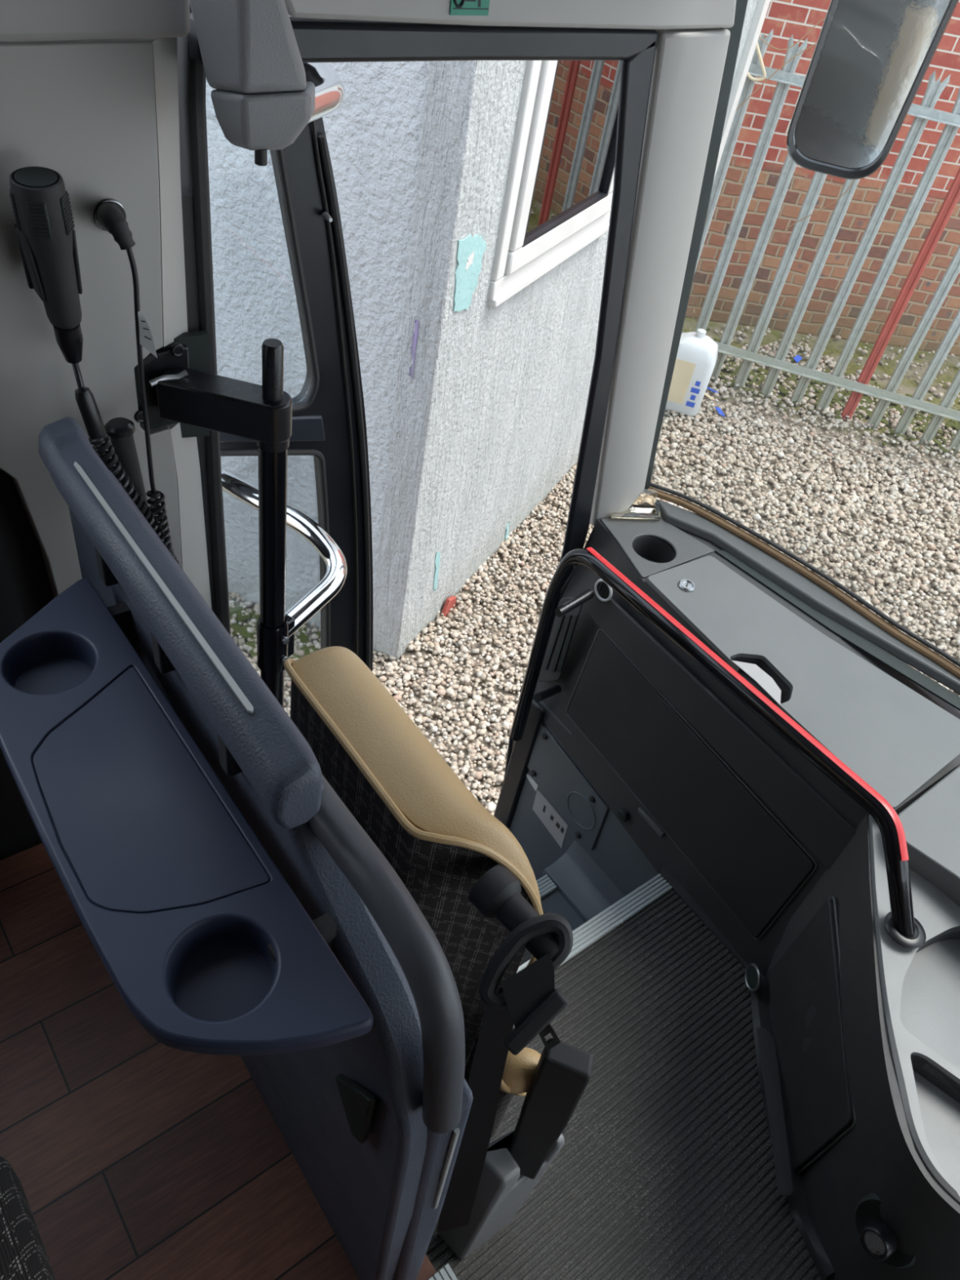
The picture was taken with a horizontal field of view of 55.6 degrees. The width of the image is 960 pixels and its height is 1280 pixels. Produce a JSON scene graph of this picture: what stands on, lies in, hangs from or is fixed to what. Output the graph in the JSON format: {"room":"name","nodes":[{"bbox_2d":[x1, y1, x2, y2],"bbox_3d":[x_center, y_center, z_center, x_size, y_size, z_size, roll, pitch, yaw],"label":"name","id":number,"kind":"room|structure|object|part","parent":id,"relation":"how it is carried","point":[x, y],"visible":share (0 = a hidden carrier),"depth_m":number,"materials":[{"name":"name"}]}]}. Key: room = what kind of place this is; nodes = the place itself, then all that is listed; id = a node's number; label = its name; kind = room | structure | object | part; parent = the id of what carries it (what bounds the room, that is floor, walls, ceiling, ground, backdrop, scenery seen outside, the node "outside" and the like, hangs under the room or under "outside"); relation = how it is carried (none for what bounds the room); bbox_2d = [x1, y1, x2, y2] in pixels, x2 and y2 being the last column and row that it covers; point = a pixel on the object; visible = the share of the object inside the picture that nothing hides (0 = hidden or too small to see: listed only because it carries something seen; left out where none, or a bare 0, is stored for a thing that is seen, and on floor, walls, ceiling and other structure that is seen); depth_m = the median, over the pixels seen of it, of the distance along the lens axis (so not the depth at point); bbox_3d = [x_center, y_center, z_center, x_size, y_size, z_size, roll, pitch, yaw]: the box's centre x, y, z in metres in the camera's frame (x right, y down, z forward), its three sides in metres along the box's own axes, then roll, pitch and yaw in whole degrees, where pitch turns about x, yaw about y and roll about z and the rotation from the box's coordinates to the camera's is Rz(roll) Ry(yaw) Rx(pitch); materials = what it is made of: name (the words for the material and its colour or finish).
{"room":"bus interior","nodes":[
{"label":"bus interior","id":0,"kind":"room"},
{"bbox_2d":[0,843,436,1279],"bbox_3d":[-1.001,1.531,0.270,2.900,0.060,2.450,-22,53,-31],"label":"floor","id":1,"kind":"structure","parent":0,"point":[133,1155],"depth_m":1.24,"materials":[{"name":"brown wood"}]},
{"bbox_2d":[0,1155,55,1279],"bbox_3d":[-0.528,0.653,0.479,0.629,1.050,0.600,-22,53,-31],"label":"passenger seat","id":2,"kind":"object","parent":1,"relation":"on","point":[23,1254],"visible":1,"depth_m":0.81,"materials":[{"name":"grey fabric"}]},
{"bbox_2d":[38,417,473,1279],"bbox_3d":[-0.282,0.300,1.043,0.120,0.855,0.773,-22,53,-31],"label":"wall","id":3,"kind":"structure","parent":1,"relation":"on","point":[374,1122],"depth_m":0.79,"materials":[{"name":"blue plastic"}]},
{"bbox_2d":[93,199,174,558],"bbox_3d":[-0.403,-0.263,1.081,0.036,0.489,0.093,-16,50,-27],"label":"cable","id":4,"kind":"object","parent":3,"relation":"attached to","point":[109,215],"visible":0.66,"depth_m":0.98,"materials":[{"name":"black plastic"}]},
{"bbox_3d":[-0.408,-0.127,1.174,0.029,0.166,0.023,-22,53,-31],"label":"coiled cord","id":5,"kind":"part","parent":4,"relation":"part of","materials":[{"name":"black plastic"}]},
{"bbox_3d":[-0.290,-0.041,0.827,0.046,0.077,0.520,-22,53,-31],"label":"rail","id":6,"kind":"part","parent":3,"relation":"part of","materials":[{"name":"blue plastic"}]},
{"bbox_2d":[0,578,373,1055],"bbox_3d":[-0.307,0.143,0.800,0.151,0.036,0.569,-22,53,-31],"label":"tray","id":7,"kind":"object","parent":3,"relation":"attached to","point":[179,899],"visible":1,"depth_m":0.75,"materials":[{"name":"blue plastic"}]},
{"bbox_3d":[-0.089,0.258,0.771,0.033,0.204,0.276,-22,53,-31],"label":"grab handle","id":8,"kind":"part","parent":3,"relation":"part of","materials":[{"name":"plastic"}]},
{"bbox_2d":[428,1263,457,1279],"bbox_3d":[0.274,1.172,0.890,0.042,0.008,1.125,-22,53,-31],"label":"step nosing","id":9,"kind":"structure","parent":1,"relation":"on","point":[446,1273],"depth_m":1.18,"materials":[{"name":"metal"}]},
{"bbox_2d":[0,0,736,860],"bbox_3d":[-1.276,0.188,0.753,3.838,2.500,0.075,-22,53,-31],"label":"wall","id":10,"kind":"structure","parent":0,"point":[84,111],"depth_m":1.01,"materials":[{"name":"grey plastic"}]},
{"bbox_2d":[13,222,82,301],"bbox_3d":[-0.434,-0.386,0.914,0.053,0.073,0.056,-22,53,-31],"label":"holder","id":11,"kind":"object","parent":10,"relation":"attached to","point":[33,278],"visible":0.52,"depth_m":0.90,"materials":[{"name":"black plastic"}]},
{"bbox_2d":[8,166,181,567],"bbox_3d":[-0.415,-0.245,1.035,0.129,0.532,0.057,-1,45,-14],"label":"microphone","id":12,"kind":"object","parent":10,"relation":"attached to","point":[39,198],"visible":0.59,"depth_m":0.90,"materials":[{"name":"black plastic"}]},
{"bbox_2d":[13,166,57,187],"bbox_3d":[-0.411,-0.427,0.843,0.037,0.009,0.037,-22,53,-31],"label":"grille","id":13,"kind":"object","parent":12,"relation":"attached to","point":[28,176],"depth_m":0.84,"materials":[{"name":"black"}]},
{"bbox_3d":[-0.419,-0.150,1.134,0.099,0.259,0.030,-16,50,-27],"label":"coiled cord","id":14,"kind":"part","parent":12,"relation":"part of","materials":[{"name":"black plastic"}]},
{"bbox_2d":[93,199,125,231],"bbox_3d":[-0.388,-0.445,0.956,0.033,0.033,0.005,-22,53,-31],"label":"socket","id":15,"kind":"object","parent":10,"relation":"attached to","point":[117,203],"depth_m":0.95,"materials":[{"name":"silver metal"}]},
{"bbox_2d":[104,417,148,506],"bbox_3d":[-0.431,-0.205,1.117,0.039,0.144,0.035,-22,53,-31],"label":"lever","id":16,"kind":"object","parent":10,"relation":"attached to","point":[121,430],"visible":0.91,"depth_m":1.08,"materials":[{"name":"black plastic"}]},
{"bbox_2d":[177,3,231,635],"bbox_3d":[-0.373,-0.305,1.255,0.029,1.058,0.050,-22,53,-31],"label":"trim","id":17,"kind":"structure","parent":10,"relation":"attached to","point":[193,153],"depth_m":1.06,"materials":[{"name":"black plastic"}]},
{"bbox_2d":[133,329,294,708],"bbox_3d":[-0.447,0.213,1.644,0.218,1.662,0.094,11,43,-1],"label":"pole","id":18,"kind":"object","parent":10,"relation":"attached to","point":[180,388],"visible":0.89,"depth_m":1.12,"materials":[{"name":"black metal"}]},
{"bbox_3d":[-0.396,-0.314,1.150,0.116,0.148,0.012,-22,53,-31],"label":"mount plate","id":19,"kind":"part","parent":18,"relation":"part of","materials":[{"name":"black metal"}]},
{"bbox_3d":[-0.312,-0.290,1.126,0.161,0.052,0.048,13,43,1],"label":"bracket arm","id":20,"kind":"part","parent":18,"relation":"part of","materials":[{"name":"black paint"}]},
{"bbox_2d":[189,0,315,165],"bbox_3d":[-0.196,-0.573,0.851,0.164,0.225,0.119,-22,53,-31],"label":"mechanism cover","id":21,"kind":"object","parent":10,"relation":"attached to","point":[262,98],"visible":1,"depth_m":0.82,"materials":[{"name":"grey plastic"}]},
{"bbox_2d":[219,62,373,671],"bbox_3d":[-0.377,0.028,1.756,0.703,2.085,0.429,-22,53,-31],"label":"door","id":22,"kind":"structure","parent":10,"relation":"attached to","point":[329,425],"depth_m":1.55,"materials":[{"name":"black metal"}]},
{"bbox_3d":[-0.362,-0.174,1.527,0.170,0.073,0.429,-22,53,-31],"label":"swing arm","id":23,"kind":"part","parent":22,"relation":"part of","materials":[{"name":"silver metal"}]},
{"bbox_3d":[-0.211,-0.668,1.104,0.092,0.060,0.394,1,44,-12],"label":"swing arm","id":24,"kind":"part","parent":22,"relation":"part of","materials":[{"name":"silver metal"}]},
{"bbox_3d":[-0.263,-0.355,1.696,0.174,1.237,0.005,-22,53,-31],"label":"edge trim","id":25,"kind":"part","parent":22,"relation":"part of","materials":[{"name":"black rubber"}]},
{"bbox_2d":[189,12,657,65],"bbox_3d":[-0.027,-0.712,1.085,0.661,0.044,0.030,-22,53,-31],"label":"door frame","id":26,"kind":"structure","parent":10,"relation":"attached to","point":[317,40],"depth_m":1.06,"materials":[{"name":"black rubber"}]},
{"bbox_2d":[449,0,489,15],"bbox_3d":[-0.010,-0.729,1.030,0.057,0.039,0.004,-22,53,-31],"label":"sticker","id":27,"kind":"object","parent":10,"relation":"attached to","point":[457,7],"visible":1,"depth_m":1.04,"materials":[{"name":"green"}]},
{"bbox_2d":[540,889,584,931],"bbox_3d":[-0.093,0.687,2.147,0.710,0.650,0.550,-22,53,-31],"label":"step","id":28,"kind":"structure","parent":10,"relation":"attached to","point":[554,902],"depth_m":2.16,"materials":[{"name":"plastic"}]},
{"bbox_2d":[536,874,556,898],"bbox_3d":[-0.051,0.675,2.052,0.565,0.010,0.042,-22,53,-31],"label":"step nosing","id":29,"kind":"structure","parent":28,"relation":"on","point":[546,886],"depth_m":2.18,"materials":[{"name":"metal"}]},
{"bbox_2d":[503,40,656,779],"bbox_3d":[0.156,-0.090,2.038,0.318,2.172,0.014,-22,53,-31],"label":"trim","id":30,"kind":"structure","parent":10,"relation":"attached to","point":[636,73],"depth_m":1.49,"materials":[{"name":"black rubber"}]},
{"bbox_2d":[589,27,730,525],"bbox_3d":[0.288,-0.567,1.631,0.304,0.906,0.065,-22,53,-31],"label":"trim","id":31,"kind":"structure","parent":10,"relation":"attached to","point":[689,64],"depth_m":1.49,"materials":[{"name":"grey plastic"}]},
{"bbox_2d":[519,909,546,966],"bbox_3d":[-0.023,0.755,1.982,0.515,0.006,0.177,-22,53,-31],"label":"floor","id":32,"kind":"structure","parent":0,"point":[527,955],"depth_m":2.05,"materials":[{"name":"grey"}]},
{"bbox_2d":[509,693,658,896],"bbox_3d":[0.250,0.545,2.307,0.090,0.780,0.505,-22,53,-31],"label":"stepwell","id":33,"kind":"structure","parent":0,"point":[615,851],"depth_m":2.15,"materials":[{"name":"plastic"}]},
{"bbox_2d":[493,697,545,829],"bbox_3d":[0.086,0.410,2.402,0.042,0.750,0.059,-22,53,-31],"label":"trim","id":34,"kind":"structure","parent":33,"relation":"attached to","point":[517,770],"depth_m":2.30,"materials":[{"name":"black plastic"}]},
{"bbox_2d":[525,773,537,791],"bbox_3d":[0.129,0.356,2.285,0.001,0.026,0.049,-22,53,-31],"label":"sticker","id":35,"kind":"object","parent":33,"relation":"attached to","point":[535,785],"visible":1,"depth_m":2.28,"materials":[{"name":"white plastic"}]},
{"bbox_2d":[532,788,568,848],"bbox_3d":[0.173,0.446,2.273,0.002,0.097,0.127,-22,53,-31],"label":"sticker","id":36,"kind":"object","parent":33,"relation":"attached to","point":[549,817],"visible":1,"depth_m":2.27,"materials":[{"name":"white plastic"}]},
{"bbox_2d":[527,723,608,849],"bbox_3d":[0.200,0.346,2.158,0.013,0.204,0.268,-22,53,-31],"label":"access cover","id":37,"kind":"object","parent":33,"relation":"attached to","point":[553,769],"visible":1,"depth_m":2.15,"materials":[{"name":"plastic"}]},
{"bbox_2d":[542,840,624,923],"bbox_3d":[0.260,0.599,2.160,0.086,0.088,0.230,-22,53,-31],"label":"trim","id":38,"kind":"structure","parent":33,"relation":"attached to","point":[576,877],"depth_m":2.18,"materials":[{"name":"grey plastic"}]},
{"bbox_2d":[426,888,822,1279],"bbox_3d":[0.627,1.235,1.274,0.900,0.008,1.822,-22,53,-31],"label":"floor","id":39,"kind":"structure","parent":0,"point":[664,1168],"depth_m":1.58,"materials":[{"name":"black rubber"}]},
{"bbox_2d":[283,646,564,1259],"bbox_3d":[-0.091,0.468,1.239,0.163,0.908,0.527,-22,53,-31],"label":"seat","id":40,"kind":"object","parent":39,"relation":"on","point":[469,877],"visible":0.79,"depth_m":0.97,"materials":[{"name":"plaid cloth"},{"name":"matt black plastic"},{"name":"tan leather"}]},
{"bbox_3d":[-0.121,0.354,1.194,0.117,0.661,0.364,-22,53,-31],"label":"backrest","id":41,"kind":"part","parent":40,"relation":"part of","materials":[{"name":"fabric"}]},
{"bbox_2d":[435,912,593,1232],"bbox_3d":[0.023,0.503,1.006,0.199,0.553,0.132,-22,53,-31],"label":"belt","id":42,"kind":"object","parent":40,"relation":"attached to","point":[529,999],"visible":0.97,"depth_m":0.96,"materials":[{"name":"black plastic"}]},
{"bbox_3d":[0.455,1.438,-0.614,4.350,1.860,0.040,-22,53,-31],"label":"wall","id":43,"kind":"structure","parent":0,"visible":0},
{"bbox_3d":[1.171,-0.067,0.834,0.448,1.481,2.473,-22,53,-31],"label":"window","id":44,"kind":"structure","parent":43,"relation":"in","visible":0},
{"bbox_2d":[643,0,959,678],"bbox_3d":[1.145,0.107,1.034,0.392,0.958,2.498,-22,53,-31],"label":"windshield frame","id":45,"kind":"structure","parent":44,"relation":"attached to","point":[735,32],"depth_m":1.75,"materials":[{"name":"black"}]},
{"bbox_3d":[0.825,1.185,1.415,1.400,0.054,1.895,-22,53,-31],"label":"trim","id":46,"kind":"structure","parent":0,"visible":0},
{"bbox_2d":[516,873,671,973],"bbox_3d":[0.145,0.624,1.792,0.640,0.012,0.042,-22,53,-31],"label":"step nosing","id":47,"kind":"structure","parent":46,"relation":"on","point":[637,900],"depth_m":1.88,"materials":[{"name":"metal"}]},
{"bbox_2d":[744,765,959,1279],"bbox_3d":[0.816,0.723,1.477,0.769,0.608,0.846,-22,53,-31],"label":"console","id":48,"kind":"object","parent":46,"relation":"on","point":[856,1030],"visible":0.93,"depth_m":1.40,"materials":[{"name":"grey plastic"}]},
{"bbox_2d":[509,546,925,948],"bbox_3d":[0.388,0.280,1.717,0.098,0.637,0.912,-19,52,-29],"label":"handrail","id":49,"kind":"object","parent":48,"relation":"attached to","point":[901,925],"visible":1,"depth_m":1.49,"materials":[{"name":"gloss black paint"},{"name":"red paint"}]},
{"bbox_2d":[519,499,959,977],"bbox_3d":[0.559,0.199,1.912,0.434,0.570,0.948,-22,53,-31],"label":"dashboard","id":50,"kind":"object","parent":48,"relation":"on","point":[739,823],"visible":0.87,"depth_m":1.77,"materials":[{"name":"grey plastic"}]},
{"bbox_2d":[537,596,582,681],"bbox_3d":[0.176,0.003,2.016,0.024,0.281,0.072,-26,55,-34],"label":"vent","id":51,"kind":"object","parent":50,"relation":"attached to","point":[563,653],"depth_m":2.02,"materials":[{"name":"black plastic"}]},
{"bbox_2d":[594,578,613,601],"bbox_3d":[0.253,-0.102,1.852,0.014,0.048,0.048,-22,53,-31],"label":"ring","id":52,"kind":"object","parent":50,"relation":"attached to","point":[603,592],"depth_m":1.85,"materials":[{"name":"silver plastic"}]},
{"bbox_2d":[610,491,660,520],"bbox_3d":[0.338,-0.289,1.950,0.135,0.039,0.071,0,45,-13],"label":"acrylic holder","id":53,"kind":"object","parent":50,"relation":"on","point":[642,512],"visible":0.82,"depth_m":1.96,"materials":[{"name":"clear plastic"}]},
{"bbox_3d":[0.326,-0.307,1.961,0.117,0.032,0.025,0,45,-13],"label":"plate","id":54,"kind":"part","parent":53,"relation":"part of","materials":[{"name":"clear plastic"}]},
{"bbox_2d":[731,660,781,705],"bbox_3d":[0.503,0.070,1.627,0.040,0.001,0.120,-22,53,-31],"label":"paper sheet","id":55,"kind":"object","parent":50,"relation":"on","point":[757,674],"visible":1,"depth_m":1.63,"materials":[{"name":"white paper"}]},
{"bbox_3d":[0.597,0.035,1.697,0.294,0.010,0.614,-22,53,-31],"label":"lid","id":56,"kind":"part","parent":50,"relation":"part of","materials":[{"name":"grey plastic"}]},
{"bbox_2d":[744,963,760,991],"bbox_3d":[0.535,0.662,1.785,0.011,0.053,0.054,4,44,-9],"label":"socket","id":57,"kind":"object","parent":48,"relation":"attached to","point":[753,975],"depth_m":1.78,"materials":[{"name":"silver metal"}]},
{"bbox_2d":[756,1027,793,1195],"bbox_3d":[0.525,0.829,1.616,0.033,0.002,0.281,10,43,-3],"label":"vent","id":58,"kind":"object","parent":48,"relation":"attached to","point":[773,1069],"depth_m":1.62,"materials":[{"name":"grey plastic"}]},
{"bbox_2d":[864,1231,885,1255],"bbox_3d":[0.538,0.822,1.240,0.011,0.028,0.030,-22,53,-31],"label":"grille","id":59,"kind":"object","parent":48,"relation":"attached to","point":[874,1241],"depth_m":1.24,"materials":[{"name":"silver metal"}]},
{"bbox_2d":[854,1193,915,1267],"bbox_3d":[0.566,0.817,1.263,0.049,0.089,0.091,-22,53,-31],"label":"air vent","id":60,"kind":"object","parent":48,"relation":"on","point":[880,1223],"depth_m":1.24,"materials":[{"name":"black plastic"}]},
{"bbox_3d":[0.851,0.350,1.472,0.322,0.060,0.296,-22,53,-31],"label":"lid","id":61,"kind":"part","parent":48,"relation":"part of","materials":[{"name":"grey plastic"}]},
{"label":"outside","id":62,"kind":"structure","parent":0,"visible":0},
{"bbox_2d":[231,317,959,813],"bbox_3d":[0.088,-2.208,6.204,20.000,0.100,15.000,-22,53,-31],"label":"ground","id":63,"kind":"structure","parent":62,"point":[834,347],"depth_m":5.07,"materials":[{"name":"gravel"}]},
{"bbox_2d":[229,604,320,659],"bbox_3d":[-0.949,-0.061,3.639,0.729,0.029,0.352,18,44,5],"label":"moss","id":64,"kind":"object","parent":63,"relation":"on","point":[304,638],"visible":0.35,"depth_m":3.62,"materials":[{"name":"green plant"}]},
{"bbox_2d":[205,0,770,662],"bbox_3d":[-1.135,-1.994,3.012,5.406,3.650,2.339,-1,45,-14],"label":"building","id":65,"kind":"structure","parent":63,"relation":"on","point":[474,197],"depth_m":2.91,"materials":[{"name":"concrete"}]},
{"bbox_3d":[0.257,-1.356,3.240,0.060,0.025,0.998,26,45,14],"label":"sill","id":66,"kind":"part","parent":65,"relation":"part of","materials":[{"name":"white plastic"}]},
{"bbox_3d":[0.370,-1.842,2.764,0.050,1.234,0.873,26,45,14],"label":"sash","id":67,"kind":"part","parent":65,"relation":"part of","materials":[{"name":"white plastic"}]},
{"bbox_3d":[0.372,-1.843,2.761,0.006,1.149,0.783,26,45,14],"label":"pane","id":68,"kind":"part","parent":65,"relation":"part of","materials":[{"name":"clear glass"}]},
{"bbox_3d":[1.191,-2.787,4.365,0.200,3.650,0.100,26,45,14],"label":"corner trim","id":69,"kind":"part","parent":65,"relation":"part of","materials":[{"name":"white plastic"}]},
{"bbox_2d":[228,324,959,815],"bbox_3d":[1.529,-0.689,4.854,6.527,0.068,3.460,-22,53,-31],"label":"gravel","id":70,"kind":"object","parent":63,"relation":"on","point":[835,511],"visible":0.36,"depth_m":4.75,"materials":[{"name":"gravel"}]},
{"bbox_2d":[440,595,456,617],"bbox_3d":[-0.137,-0.139,3.881,0.020,0.099,0.128,26,45,14],"label":"shard","id":71,"kind":"object","parent":70,"relation":"on","point":[450,602],"visible":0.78,"depth_m":3.86,"materials":[{"name":"red paint"}]},
{"bbox_2d":[665,328,717,417],"bbox_3d":[1.233,-1.599,5.376,0.270,0.488,0.202,19,44,7],"label":"jerrycan","id":72,"kind":"object","parent":70,"relation":"on","point":[696,357],"visible":0.86,"depth_m":5.28,"materials":[{"name":"white plastic"}]},
{"bbox_2d":[685,400,694,408],"bbox_3d":[1.249,-1.400,5.405,0.050,0.030,0.003,19,44,7],"label":"print","id":73,"kind":"object","parent":72,"relation":"attached to","point":[689,404],"depth_m":5.40},
{"bbox_2d":[689,394,695,400],"bbox_3d":[1.257,-1.431,5.374,0.028,0.030,0.003,19,44,7],"label":"print","id":74,"kind":"object","parent":72,"relation":"on","point":[692,397],"depth_m":5.37},
{"bbox_2d":[690,386,700,394],"bbox_3d":[1.263,-1.464,5.343,0.050,0.030,0.003,19,44,7],"label":"print","id":75,"kind":"object","parent":72,"relation":"attached to","point":[694,390],"depth_m":5.34},
{"bbox_2d":[694,380,701,386],"bbox_3d":[1.271,-1.495,5.312,0.028,0.030,0.003,19,44,7],"label":"print","id":76,"kind":"object","parent":72,"relation":"on","point":[697,383],"depth_m":5.31},
{"bbox_2d":[704,392,715,399],"bbox_3d":[1.421,-1.512,5.652,0.044,0.023,0.080,-26,55,-34],"label":"litter","id":77,"kind":"object","parent":70,"relation":"on","point":[705,393],"visible":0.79,"depth_m":5.65,"materials":[{"name":"beige paper"}]},
{"bbox_2d":[706,386,718,393],"bbox_3d":[1.459,-1.571,5.722,0.080,0.023,0.044,30,46,18],"label":"litter","id":78,"kind":"object","parent":70,"relation":"on","point":[708,388],"visible":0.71,"depth_m":5.71,"materials":[{"name":"blue plastic"}]},
{"bbox_2d":[715,406,725,417],"bbox_3d":[1.460,-1.387,5.532,0.044,0.023,0.080,-1,45,-14],"label":"litter","id":79,"kind":"object","parent":70,"relation":"on","point":[719,411],"visible":1,"depth_m":5.53,"materials":[{"name":"blue plastic"}]},
{"bbox_2d":[681,17,959,453],"bbox_3d":[2.354,-2.151,5.071,3.300,2.162,0.106,18,44,6],"label":"fence","id":80,"kind":"object","parent":63,"relation":"on","point":[926,111],"visible":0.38,"depth_m":5.26,"materials":[{"name":"metal"}]},
{"bbox_2d":[746,42,766,81],"bbox_3d":[1.391,-3.022,4.689,0.232,0.227,0.016,18,44,6],"label":"hook","id":81,"kind":"object","parent":80,"relation":"hanging from","point":[755,79],"visible":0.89,"depth_m":4.71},
{"bbox_3d":[2.233,-1.593,5.630,3.300,0.045,0.040,18,44,6],"label":"rail","id":82,"kind":"part","parent":80,"relation":"part of","materials":[{"name":"metal"}]},
{"bbox_3d":[2.462,-2.631,4.629,3.300,0.045,0.040,18,44,6],"label":"rail","id":83,"kind":"part","parent":80,"relation":"part of","materials":[{"name":"metal"}]},
{"bbox_2d":[684,0,959,356],"bbox_3d":[4.253,-4.046,5.241,10.700,5.300,0.301,5,44,-8],"label":"brick wall","id":84,"kind":"structure","parent":63,"relation":"on","point":[786,18],"depth_m":6.15,"materials":[{"name":"red brick"}]},
{"bbox_2d":[689,327,959,453],"bbox_3d":[2.239,-1.653,6.018,3.240,0.029,1.073,19,44,7],"label":"moss","id":85,"kind":"object","parent":63,"relation":"on","point":[955,424],"visible":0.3,"depth_m":5.94,"materials":[{"name":"green plant"}]},
{"bbox_2d":[793,355,802,363],"bbox_3d":[2.179,-1.927,6.241,0.044,0.023,0.080,37,49,24],"label":"litter","id":86,"kind":"object","parent":85,"relation":"on","point":[797,357],"visible":1,"depth_m":6.24,"materials":[{"name":"blue plastic"}]},
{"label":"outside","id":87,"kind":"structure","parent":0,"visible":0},
{"bbox_2d":[786,0,959,179],"bbox_3d":[0.797,-1.281,1.650,0.243,0.883,0.470,22,44,10],"label":"mirror","id":88,"kind":"object","parent":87,"point":[870,60],"visible":1,"depth_m":1.92,"materials":[{"name":"black paint"}]}
]}

